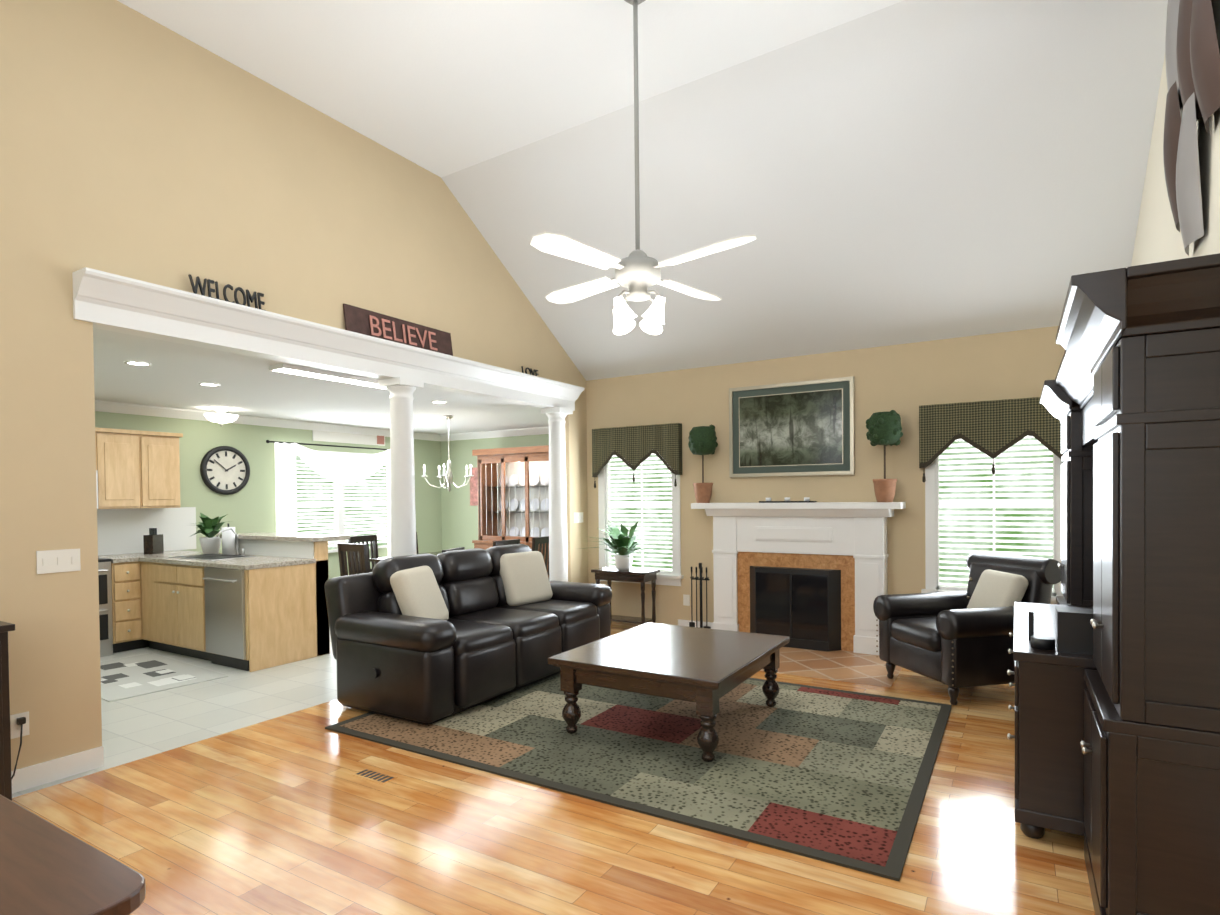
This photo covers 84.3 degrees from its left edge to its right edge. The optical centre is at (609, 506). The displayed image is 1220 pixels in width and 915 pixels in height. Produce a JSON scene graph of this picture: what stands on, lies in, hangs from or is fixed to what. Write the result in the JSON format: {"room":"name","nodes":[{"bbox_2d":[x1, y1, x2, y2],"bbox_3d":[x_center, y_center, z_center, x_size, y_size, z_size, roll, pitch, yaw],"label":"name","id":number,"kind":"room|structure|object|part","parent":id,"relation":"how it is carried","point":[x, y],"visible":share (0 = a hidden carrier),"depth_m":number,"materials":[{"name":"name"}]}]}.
{"room":"living room","nodes":[
{"label":"living room","id":0,"kind":"room"},
{"bbox_2d":[12,627,336,797],"bbox_3d":[-2.990,1.429,7.126,3.900,0.060,7.240,0,1,31],"label":"floor","id":1,"kind":"structure","parent":0,"point":[140,727],"depth_m":4.84,"materials":[{"name":"white tile"}]},
{"bbox_2d":[98,559,114,656],"bbox_3d":[-5.239,0.984,6.300,0.642,0.900,0.760,0,1,31],"label":"oven","id":2,"kind":"object","parent":1,"relation":"on","point":[106,567],"depth_m":6.42,"materials":[{"name":"silver metal"}]},
{"bbox_2d":[96,470,112,656],"bbox_3d":[-5.225,0.544,6.282,0.686,1.780,0.760,0,1,31],"label":"stove","id":3,"kind":"object","parent":2,"relation":"in","point":[105,565],"depth_m":6.42,"materials":[{"name":"silver metal"}]},
{"bbox_2d":[115,563,138,652],"bbox_3d":[-4.985,0.985,6.740,0.634,0.880,0.235,0,1,31],"label":"base cabinet","id":4,"kind":"object","parent":1,"relation":"on","point":[126,574],"depth_m":6.58,"materials":[{"name":"brown wood"}]},
{"bbox_2d":[98,551,190,562],"bbox_3d":[-5.247,0.532,6.295,0.646,0.045,2.580,0,1,31],"label":"countertop","id":5,"kind":"structure","parent":4,"relation":"on","point":[134,557],"depth_m":6.91,"materials":[{"name":"grey stone"}]},
{"bbox_2d":[139,559,154,648],"bbox_3d":[-4.379,0.976,6.895,0.280,0.880,0.672,0,1,31],"label":"base cabinet","id":6,"kind":"object","parent":1,"relation":"on","point":[144,564],"depth_m":6.67,"materials":[{"name":"brown wood"}]},
{"bbox_3d":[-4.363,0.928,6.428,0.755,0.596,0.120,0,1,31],"label":"knob","id":7,"kind":"part","parent":6,"relation":"part of","materials":[{"name":"silver metal"}]},
{"bbox_2d":[100,653,227,701],"bbox_3d":[-4.048,1.426,5.720,1.500,0.009,0.840,0,1,35],"label":"kitchen rug","id":8,"kind":"object","parent":1,"relation":"on","point":[131,677],"visible":0.9,"depth_m":5.64,"materials":[{"name":"white fabric"}]},
{"bbox_2d":[151,563,202,658],"bbox_3d":[-3.874,0.976,6.591,0.900,0.880,0.672,0,1,31],"label":"base cabinet","id":9,"kind":"object","parent":1,"relation":"on","point":[176,588],"depth_m":6.32,"materials":[{"name":"brown wood"}]},
{"bbox_2d":[191,535,226,554],"bbox_3d":[-4.169,0.407,7.032,0.210,0.170,0.204,0,1,31],"label":"plant pot","id":10,"kind":"object","parent":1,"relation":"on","point":[210,545],"depth_m":6.97,"materials":[{"name":"white ceramic"}]},
{"bbox_2d":[219,532,349,542],"bbox_3d":[-3.300,0.306,6.798,1.530,0.040,0.420,0,1,31],"label":"countertop","id":11,"kind":"structure","parent":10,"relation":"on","point":[283,537],"depth_m":6.54,"materials":[{"name":"grey stone"}]},
{"bbox_2d":[203,563,318,671],"bbox_3d":[-3.214,0.975,6.193,0.640,0.880,0.672,0,1,31],"label":"base cabinet","id":12,"kind":"object","parent":1,"relation":"on","point":[252,602],"depth_m":5.95,"materials":[{"name":"brown wood"}]},
{"bbox_2d":[203,567,248,670],"bbox_3d":[-3.386,0.983,5.919,0.590,0.875,0.120,0,1,31],"label":"dishwasher","id":13,"kind":"object","parent":12,"relation":"in","point":[226,588],"depth_m":5.88,"materials":[{"name":"silver metal"}]},
{"bbox_2d":[139,551,314,570],"bbox_3d":[-3.701,0.515,6.472,1.820,0.040,0.680,0,1,31],"label":"countertop","id":14,"kind":"structure","parent":12,"relation":"on","point":[248,562],"depth_m":6.25,"materials":[{"name":"grey stone"}]},
{"bbox_2d":[170,528,255,560],"bbox_3d":[-3.876,0.355,6.607,0.760,0.280,0.475,0,1,31],"label":"sink","id":15,"kind":"object","parent":14,"relation":"in","point":[229,550],"depth_m":6.77,"materials":[{"name":"silver metal"}]},
{"bbox_2d":[338,543,368,575],"bbox_3d":[-2.624,0.892,7.404,0.440,1.000,0.527,0,1,31],"label":"dining chair","id":16,"kind":"object","parent":1,"relation":"on","point":[343,548],"visible":0.25,"depth_m":7.20,"materials":[{"name":"black wood"}]},
{"bbox_2d":[348,535,377,574],"bbox_3d":[-3.004,0.878,8.641,0.527,1.000,0.440,0,1,31],"label":"dining chair","id":17,"kind":"object","parent":1,"relation":"on","point":[372,539],"visible":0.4,"depth_m":8.80,"materials":[{"name":"black wood"}]},
{"bbox_2d":[378,377,423,556],"bbox_3d":[-1.743,0.175,5.681,0.270,2.464,0.270,0,1,31],"label":"column","id":18,"kind":"structure","parent":1,"relation":"on","point":[401,390],"depth_m":5.59,"materials":[{"name":"white wood"}]},
{"bbox_2d":[368,551,441,561],"bbox_3d":[-1.997,0.988,8.445,1.100,0.760,1.600,0,1,31],"label":"dining table","id":19,"kind":"object","parent":1,"relation":"on","point":[382,558],"visible":0.04,"depth_m":8.06,"materials":[{"name":"brown wood"}]},
{"bbox_2d":[416,532,418,553],"bbox_3d":[-2.642,0.865,9.240,0.527,1.000,0.440,0,1,31],"label":"dining chair","id":20,"kind":"object","parent":1,"relation":"on","point":[417,544],"depth_m":9.51,"materials":[{"name":"black wood"}]},
{"bbox_2d":[442,547,464,552],"bbox_3d":[-1.711,0.898,6.419,0.527,1.000,0.440,0,1,11],"label":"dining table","id":21,"kind":"object","parent":1,"relation":"on","point":[458,548],"visible":0.06,"depth_m":6.37,"materials":[{"name":"black wood"}]},
{"bbox_2d":[472,541,492,549],"bbox_3d":[-1.695,0.940,10.125,0.482,0.800,0.501,0,1,31],"label":"base cabinet","id":22,"kind":"object","parent":1,"relation":"on","point":[484,545],"depth_m":9.94,"materials":[{"name":"brown wood"}]},
{"bbox_2d":[493,539,519,546],"bbox_3d":[-1.353,0.876,7.646,0.527,1.000,0.440,0,1,31],"label":"dining chair","id":23,"kind":"object","parent":1,"relation":"on","point":[506,542],"visible":0.1,"depth_m":7.49,"materials":[{"name":"black wood"}]},
{"bbox_2d":[520,541,531,544],"bbox_3d":[-1.293,0.939,9.883,0.456,0.800,0.501,0,1,31],"label":"base cabinet","id":24,"kind":"object","parent":1,"relation":"on","point":[521,542],"depth_m":9.52,"materials":[{"name":"brown wood"}]},
{"bbox_2d":[528,543,548,577],"bbox_3d":[-0.879,0.939,9.633,0.512,0.800,0.501,0,1,31],"label":"base cabinet","id":25,"kind":"object","parent":1,"relation":"on","point":[530,546],"depth_m":9.34,"materials":[{"name":"brown wood"}]},
{"bbox_2d":[532,536,548,574],"bbox_3d":[-0.992,0.863,8.245,0.527,1.000,0.440,0,1,31],"label":"dining chair","id":26,"kind":"object","parent":1,"relation":"on","point":[536,541],"visible":0.21,"depth_m":8.08,"materials":[{"name":"black wood"}]},
{"bbox_2d":[541,407,572,581],"bbox_3d":[-0.587,0.134,7.599,0.270,2.464,0.270,0,1,31],"label":"column","id":27,"kind":"structure","parent":1,"relation":"on","point":[558,552],"depth_m":7.51,"materials":[{"name":"white"}]},
{"bbox_2d":[95,411,441,578],"bbox_3d":[-4.622,0.151,8.082,0.120,2.500,7.240,0,1,31],"label":"wall","id":28,"kind":"structure","parent":0,"point":[250,507],"depth_m":8.32,"materials":[{"name":"green paint"}]},
{"bbox_2d":[96,467,102,510],"bbox_3d":[-5.211,-0.161,6.580,0.402,0.380,0.210,0,1,31],"label":"upper cabinet","id":29,"kind":"object","parent":28,"relation":"attached to","point":[99,486],"depth_m":6.63,"materials":[{"name":"brown wood"}]},
{"bbox_2d":[95,427,142,510],"bbox_3d":[-5.080,-0.376,6.859,0.352,0.800,0.390,0,1,31],"label":"upper cabinet","id":30,"kind":"object","parent":28,"relation":"attached to","point":[119,452],"depth_m":6.78,"materials":[{"name":"brown wood"}]},
{"bbox_2d":[143,431,182,510],"bbox_3d":[-4.879,-0.383,7.192,0.352,0.800,0.390,0,1,31],"label":"upper cabinet","id":31,"kind":"object","parent":28,"relation":"attached to","point":[161,457],"depth_m":7.11,"materials":[{"name":"brown wood"}]},
{"bbox_2d":[97,507,313,558],"bbox_3d":[-4.431,0.271,5.915,2.436,0.480,2.780,0,1,31],"label":"backsplash","id":32,"kind":"structure","parent":28,"relation":"attached to","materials":[{"name":"white tile"}]},
{"bbox_2d":[200,446,249,494],"bbox_3d":[-4.565,-0.429,8.012,0.045,0.580,0.580,0,1,31],"label":"wall clock","id":33,"kind":"object","parent":28,"relation":"attached to","point":[224,470],"visible":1,"depth_m":8.00,"materials":[{"name":"black"}]},
{"bbox_2d":[95,400,440,441],"bbox_3d":[-4.540,-1.049,8.007,0.100,0.100,7.000,0,1,31],"label":"crown molding","id":34,"kind":"structure","parent":28,"relation":"attached to","point":[126,408],"depth_m":8.23,"materials":[{"name":"white"}]},
{"bbox_2d":[296,450,387,552],"bbox_3d":[-3.778,-0.066,9.409,0.165,1.385,1.970,0,1,31],"label":"dining room window","id":35,"kind":"structure","parent":28,"relation":"in","point":[326,506],"depth_m":9.39,"materials":[{"name":"white"}]},
{"bbox_2d":[266,440,390,556],"bbox_3d":[-3.670,0.036,9.346,0.054,1.772,2.274,0,1,31],"label":"curtain","id":36,"kind":"object","parent":35,"relation":"attached to","point":[341,469],"visible":0.58,"depth_m":8.87,"materials":[{"name":"white fabric"}]},
{"bbox_2d":[312,430,384,445],"bbox_3d":[-3.666,-0.981,9.526,0.020,0.180,1.200,0,1,31],"label":"sign","id":37,"kind":"object","parent":28,"relation":"attached to","point":[327,436],"visible":0.68,"depth_m":9.47,"materials":[{"name":"white"}]},
{"bbox_2d":[0,0,587,770],"bbox_3d":[-2.314,-0.743,4.745,0.120,4.340,7.940,0,1,31],"label":"wall","id":38,"kind":"structure","parent":0,"point":[134,144],"depth_m":3.92,"materials":[{"name":"beige paint"}]},
{"bbox_2d":[10,711,29,738],"bbox_3d":[-3.018,1.119,3.446,0.011,0.120,0.075,0,1,31],"label":"electrical outlet","id":39,"kind":"object","parent":38,"relation":"attached to","point":[15,729],"visible":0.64,"depth_m":3.44,"materials":[{"name":"white plastic"}]},
{"bbox_2d":[11,717,25,778],"bbox_3d":[-3.006,1.266,3.367,0.090,0.370,0.158,0,1,31],"label":"cord","id":40,"kind":"object","parent":39,"relation":"attached to","point":[21,721],"visible":0.81,"depth_m":3.42,"materials":[{"name":"black plastic"}]},
{"bbox_2d":[11,746,103,793],"bbox_3d":[-3.517,1.417,2.614,0.016,0.110,2.670,0,1,31],"label":"baseboard","id":41,"kind":"structure","parent":38,"relation":"attached to","point":[28,777],"depth_m":3.57,"materials":[{"name":"white wood"}]},
{"bbox_2d":[36,549,80,573],"bbox_3d":[-2.934,0.291,3.587,0.011,0.120,0.190,0,1,31],"label":"light switch","id":42,"kind":"object","parent":38,"relation":"attached to","point":[56,561],"visible":1,"depth_m":3.58,"materials":[{"name":"white plastic"}]},
{"bbox_2d":[574,512,582,522],"bbox_3d":[-0.363,0.130,7.850,0.011,0.120,0.190,0,1,31],"label":"light switch","id":43,"kind":"object","parent":38,"relation":"attached to","point":[578,517],"visible":1,"depth_m":7.84,"materials":[{"name":"white plastic"}]},
{"bbox_2d":[93,328,548,434],"bbox_3d":[-3.102,-1.151,7.138,3.700,0.100,7.240,0,1,31],"label":"ceiling","id":44,"kind":"structure","parent":0,"point":[174,374],"depth_m":6.49,"materials":[{"name":"white paint"}]},
{"bbox_2d":[124,361,151,365],"bbox_3d":[-3.504,-1.061,5.000,0.170,0.006,0.170,0,1,31],"label":"recessed light","id":45,"kind":"object","parent":44,"relation":"in","point":[137,363],"visible":0.88,"depth_m":5.00,"materials":[{"name":"white"}]},
{"bbox_2d":[198,383,219,385],"bbox_3d":[-3.533,-1.075,5.940,0.170,0.006,0.170,0,1,31],"label":"recessed light","id":46,"kind":"object","parent":44,"relation":"in","point":[209,384],"visible":0.94,"depth_m":5.93,"materials":[{"name":"white"}]},
{"bbox_2d":[204,408,237,426],"bbox_3d":[-4.352,-0.993,7.545,0.340,0.200,0.340,0,1,31],"label":"ceiling light","id":47,"kind":"object","parent":44,"relation":"hanging from","point":[220,417],"visible":1,"depth_m":7.46,"materials":[{"name":"white glass"}]},
{"bbox_2d":[269,363,386,388],"bbox_3d":[-2.247,-1.067,5.574,0.180,0.037,1.100,0,1,31],"label":"ceiling light strip","id":48,"kind":"object","parent":44,"relation":"attached to","point":[316,373],"visible":0.75,"depth_m":5.41,"materials":[{"name":"white plastic"}]},
{"bbox_2d":[431,401,446,403],"bbox_3d":[-1.824,-1.111,7.186,0.170,0.006,0.170,0,1,31],"label":"recessed light","id":49,"kind":"object","parent":44,"relation":"in","point":[440,402],"visible":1,"depth_m":7.20,"materials":[{"name":"white"}]},
{"bbox_2d":[422,415,473,491],"bbox_3d":[-1.997,-0.656,8.438,0.640,0.949,0.621,0,1,31],"label":"dining chandelier","id":50,"kind":"object","parent":44,"relation":"hanging from","point":[449,476],"visible":1,"depth_m":8.40,"materials":[{"name":"silver metal"}]},
{"bbox_2d":[72,267,584,410],"bbox_3d":[-1.655,-1.184,5.699,0.290,0.251,4.810,0,1,31],"label":"header beam","id":51,"kind":"structure","parent":0,"point":[103,300],"depth_m":4.61,"materials":[{"name":"white wood"}]},
{"bbox_2d":[188,274,265,310],"bbox_3d":[-2.439,-1.353,4.317,0.050,0.143,0.480,0,1,31],"label":"welcome sign","id":52,"kind":"object","parent":51,"relation":"on","point":[253,297],"visible":0.71,"depth_m":4.30,"materials":[{"name":"black metal"}]},
{"bbox_2d":[343,303,452,355],"bbox_3d":[-1.709,-1.427,5.568,0.062,0.240,1.120,0,1,31],"label":"sign","id":53,"kind":"object","parent":51,"relation":"on","point":[372,323],"visible":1,"depth_m":5.50,"materials":[{"name":"brown wood"}]},
{"bbox_2d":[521,366,538,375],"bbox_3d":[-0.827,-1.388,7.000,0.040,0.100,0.360,0,1,31],"label":"love sign","id":54,"kind":"object","parent":51,"relation":"on","point":[534,372],"visible":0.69,"depth_m":7.02,"materials":[{"name":"black metal"}]},
{"bbox_2d":[441,434,548,549],"bbox_3d":[-1.199,0.084,10.175,3.580,2.500,0.120,0,1,31],"label":"wall","id":55,"kind":"structure","parent":0,"point":[459,521],"depth_m":10.80,"materials":[{"name":"green paint"}]},
{"bbox_2d":[470,467,477,505],"bbox_3d":[-2.090,-0.314,10.617,0.300,0.600,0.021,0,1,31],"label":"floral picture","id":56,"kind":"object","parent":55,"relation":"attached to","point":[473,491],"visible":0.43,"depth_m":10.64},
{"bbox_2d":[440,426,548,440],"bbox_3d":[-1.217,-1.114,10.032,3.460,0.100,0.100,0,1,31],"label":"crown molding","id":57,"kind":"structure","parent":55,"relation":"attached to","point":[535,430],"depth_m":10.33,"materials":[{"name":"white wood"}]},
{"bbox_2d":[12,622,1094,914],"bbox_3d":[0.029,1.454,3.379,5.140,0.060,7.940,0,1,31],"label":"floor","id":58,"kind":"structure","parent":0,"point":[288,814],"depth_m":2.88,"materials":[{"name":"brown wood"}]},
{"bbox_2d":[0,621,14,800],"bbox_3d":[-3.146,0.910,2.782,0.440,1.110,0.960,0,1,31],"label":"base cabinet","id":59,"kind":"object","parent":58,"relation":"on","point":[5,762],"visible":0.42,"depth_m":3.06,"materials":[{"name":"brown wood"}]},
{"bbox_2d":[0,794,145,914],"bbox_3d":[-1.643,1.095,1.139,1.250,0.760,1.050,0,1,31],"label":"console table","id":60,"kind":"object","parent":58,"relation":"on","point":[47,867],"visible":1,"depth_m":1.29,"materials":[{"name":"brown wood"}]},
{"bbox_2d":[352,768,396,783],"bbox_3d":[-1.252,1.432,3.579,0.240,0.004,0.100,0,1,31],"label":"floor vent","id":61,"kind":"object","parent":58,"relation":"in","point":[372,775],"visible":1,"depth_m":3.57,"materials":[{"name":"brown wood"}]},
{"bbox_2d":[580,521,667,624],"bbox_3d":[0.094,0.765,7.293,0.966,1.198,0.745,0,1,31],"label":"end table","id":62,"kind":"object","parent":58,"relation":"on","point":[622,544],"visible":0.83,"depth_m":7.36,"materials":[{"name":"brown wood"}]},
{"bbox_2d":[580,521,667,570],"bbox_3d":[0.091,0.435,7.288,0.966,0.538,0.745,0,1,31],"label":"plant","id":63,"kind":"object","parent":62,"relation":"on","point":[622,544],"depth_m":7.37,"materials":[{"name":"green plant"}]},
{"bbox_2d":[325,673,951,880],"bbox_3d":[0.264,1.399,4.486,3.420,0.012,2.440,0,1,31],"label":"rug","id":64,"kind":"object","parent":58,"relation":"on","point":[836,777],"visible":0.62,"depth_m":3.79,"materials":[{"name":"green carpet"}]},
{"bbox_2d":[324,544,611,724],"bbox_3d":[-1.004,0.875,5.480,1.128,1.032,2.317,0,1,31],"label":"sofa","id":65,"kind":"object","parent":64,"relation":"on","point":[426,639],"visible":0.96,"depth_m":4.82,"materials":[{"name":"leather"}]},
{"bbox_2d":[548,623,789,761],"bbox_3d":[0.436,1.155,4.423,1.120,0.473,1.320,0,1,31],"label":"coffee table","id":66,"kind":"object","parent":64,"relation":"on","point":[705,670],"visible":1,"depth_m":4.12,"materials":[{"name":"brown wood"}]},
{"bbox_2d":[873,551,1060,704],"bbox_3d":[2.705,0.872,5.105,0.998,0.990,0.940,-1,1,-13],"label":"armchair","id":67,"kind":"object","parent":58,"relation":"on","point":[955,641],"visible":0.9,"depth_m":4.86,"materials":[{"name":"leather"}]},
{"bbox_2d":[967,569,1027,608],"bbox_3d":[2.906,0.683,5.069,0.412,0.379,0.488,0,1,31],"label":"pillow","id":68,"kind":"object","parent":67,"relation":"on","point":[993,587],"depth_m":5.00,"materials":[{"name":"beige fabric"}]},
{"bbox_2d":[1007,253,1219,914],"bbox_3d":[2.400,0.335,3.315,0.760,2.130,3.190,0,1,31],"label":"entertainment center","id":69,"kind":"object","parent":58,"relation":"on","point":[1115,651],"visible":1,"depth_m":2.07,"materials":[{"name":"brown wood"}]},
{"bbox_2d":[1028,606,1092,654],"bbox_3d":[2.335,0.211,3.294,0.500,0.780,1.260,0,1,31],"label":"tv","id":70,"kind":"object","parent":69,"relation":"on","point":[1067,630],"depth_m":2.83,"materials":[{"name":"black"}]},
{"bbox_2d":[117,0,1167,380],"bbox_3d":[-0.095,-2.234,3.375,5.340,1.769,7.940,0,1,31],"label":"ceiling","id":71,"kind":"structure","parent":0,"point":[879,172],"depth_m":4.80,"materials":[{"name":"white paint"}]},
{"bbox_2d":[530,0,755,334],"bbox_3d":[0.151,-1.960,3.782,1.117,1.927,1.117,-1,1,-1],"label":"ceiling fan","id":72,"kind":"object","parent":71,"relation":"hanging from","point":[637,272],"visible":1,"depth_m":3.72,"materials":[{"name":"silver metal"}]},
{"bbox_3d":[0.150,-2.031,3.781,0.323,1.784,0.323,0,1,31],"label":"motor","id":73,"kind":"part","parent":72,"relation":"part of","materials":[{"name":"silver metal"}]},
{"bbox_2d":[586,326,1064,624],"bbox_3d":[1.947,-0.072,6.756,5.340,2.850,0.120,0,1,31],"label":"wall","id":74,"kind":"structure","parent":0,"point":[905,381],"depth_m":6.54,"materials":[{"name":"beige paint"}]},
{"bbox_2d":[592,423,682,487],"bbox_3d":[0.287,-0.558,7.606,1.110,0.690,0.114,0,1,31],"label":"valance","id":75,"kind":"object","parent":74,"relation":"attached to","point":[633,447],"visible":1,"depth_m":7.54,"materials":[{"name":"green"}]},
{"bbox_2d":[598,461,683,585],"bbox_3d":[0.332,-0.007,7.679,1.110,1.765,0.170,0,1,31],"label":"window","id":76,"kind":"structure","parent":74,"relation":"in","point":[674,577],"depth_m":7.70,"materials":[{"name":"white"}]},
{"bbox_2d":[608,453,671,570],"bbox_3d":[0.348,-0.032,7.707,0.836,1.501,0.055,0,1,31],"label":"window blinds","id":77,"kind":"object","parent":76,"relation":"attached to","point":[643,489],"visible":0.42,"depth_m":7.67,"materials":[{"name":"white plastic"}]},
{"bbox_2d":[610,455,671,570],"bbox_3d":[0.378,-0.026,7.756,0.880,1.560,0.001,0,1,31],"label":"window","id":78,"kind":"structure","parent":76,"relation":"attached to","point":[652,535],"depth_m":7.73,"materials":[{"name":"white plastic"}]},
{"bbox_2d":[683,594,689,605],"bbox_3d":[0.836,1.025,7.372,0.075,0.120,0.011,0,1,31],"label":"electrical outlet","id":79,"kind":"object","parent":74,"relation":"attached to","point":[686,600],"visible":1,"depth_m":7.37,"materials":[{"name":"white plastic"}]},
{"bbox_2d":[678,619,711,628],"bbox_3d":[0.950,1.300,7.308,0.460,0.110,0.016,0,1,31],"label":"baseboard","id":80,"kind":"structure","parent":74,"relation":"attached to","point":[680,622],"depth_m":7.35,"materials":[{"name":"white wood"}]},
{"bbox_2d":[729,376,854,476],"bbox_3d":[1.791,-0.770,6.742,1.250,0.930,0.035,0,1,31],"label":"framed picture","id":81,"kind":"object","parent":74,"relation":"attached to","point":[803,428],"visible":1,"depth_m":6.71,"materials":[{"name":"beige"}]},
{"bbox_2d":[919,397,1063,481],"bbox_3d":[3.297,-0.561,5.791,1.160,0.690,0.114,0,1,31],"label":"valance","id":82,"kind":"object","parent":74,"relation":"attached to","point":[993,429],"visible":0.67,"depth_m":5.78,"materials":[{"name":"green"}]},
{"bbox_2d":[921,453,1063,603],"bbox_3d":[3.342,-0.011,5.864,1.140,1.765,0.170,0,1,31],"label":"window","id":83,"kind":"structure","parent":74,"relation":"in","point":[932,504],"depth_m":6.07,"materials":[{"name":"white"}]},
{"bbox_2d":[939,436,1052,590],"bbox_3d":[3.358,-0.036,5.892,0.866,1.501,0.055,0,1,31],"label":"window blinds","id":84,"kind":"object","parent":83,"relation":"attached to","point":[996,495],"visible":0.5,"depth_m":5.89,"materials":[{"name":"white plastic"}]},
{"bbox_2d":[939,438,1052,587],"bbox_3d":[3.388,-0.030,5.941,0.910,1.560,0.001,0,1,31],"label":"window","id":85,"kind":"structure","parent":83,"relation":"attached to","point":[991,515],"depth_m":5.95,"materials":[{"name":"white plastic"}]},
{"bbox_2d":[760,647,901,687],"bbox_3d":[1.558,1.389,6.205,2.100,0.052,1.280,0,1,31],"label":"floor","id":86,"kind":"structure","parent":0,"point":[852,667],"depth_m":5.75,"materials":[{"name":"orange tile"}]},
{"bbox_2d":[689,563,710,628],"bbox_3d":[0.945,0.978,7.103,0.235,0.760,0.160,0,1,31],"label":"fireplace tools","id":87,"kind":"object","parent":86,"relation":"on","point":[692,623],"visible":0.77,"depth_m":7.11,"materials":[{"name":"black metal"}]},
{"bbox_2d":[688,410,905,654],"bbox_3d":[1.748,0.247,6.603,2.094,2.221,0.352,0,1,31],"label":"fireplace","id":88,"kind":"object","parent":86,"relation":"on","point":[806,573],"visible":0.98,"depth_m":6.43,"materials":[{"name":"white wood"}]},
{"bbox_2d":[759,497,816,502],"bbox_3d":[1.740,-0.063,6.607,0.540,0.050,0.110,0,1,31],"label":"tray","id":89,"kind":"object","parent":88,"relation":"on","point":[787,499],"depth_m":6.56,"materials":[{"name":"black metal"}]},
{"bbox_2d":[1131,0,1219,265],"bbox_3d":[2.155,-0.780,2.049,0.120,4.403,7.940,0,1,31],"label":"wall","id":90,"kind":"structure","parent":0,"point":[1158,238],"depth_m":3.75,"materials":[{"name":"beige paint"}]},
{"bbox_2d":[1163,0,1219,254],"bbox_3d":[2.644,-2.024,3.089,0.083,1.650,0.994,0,1,31],"label":"sculpture","id":91,"kind":"object","parent":90,"relation":"attached to","point":[1192,56],"visible":1,"depth_m":3.00,"materials":[{"name":"silver metal"}]}
]}

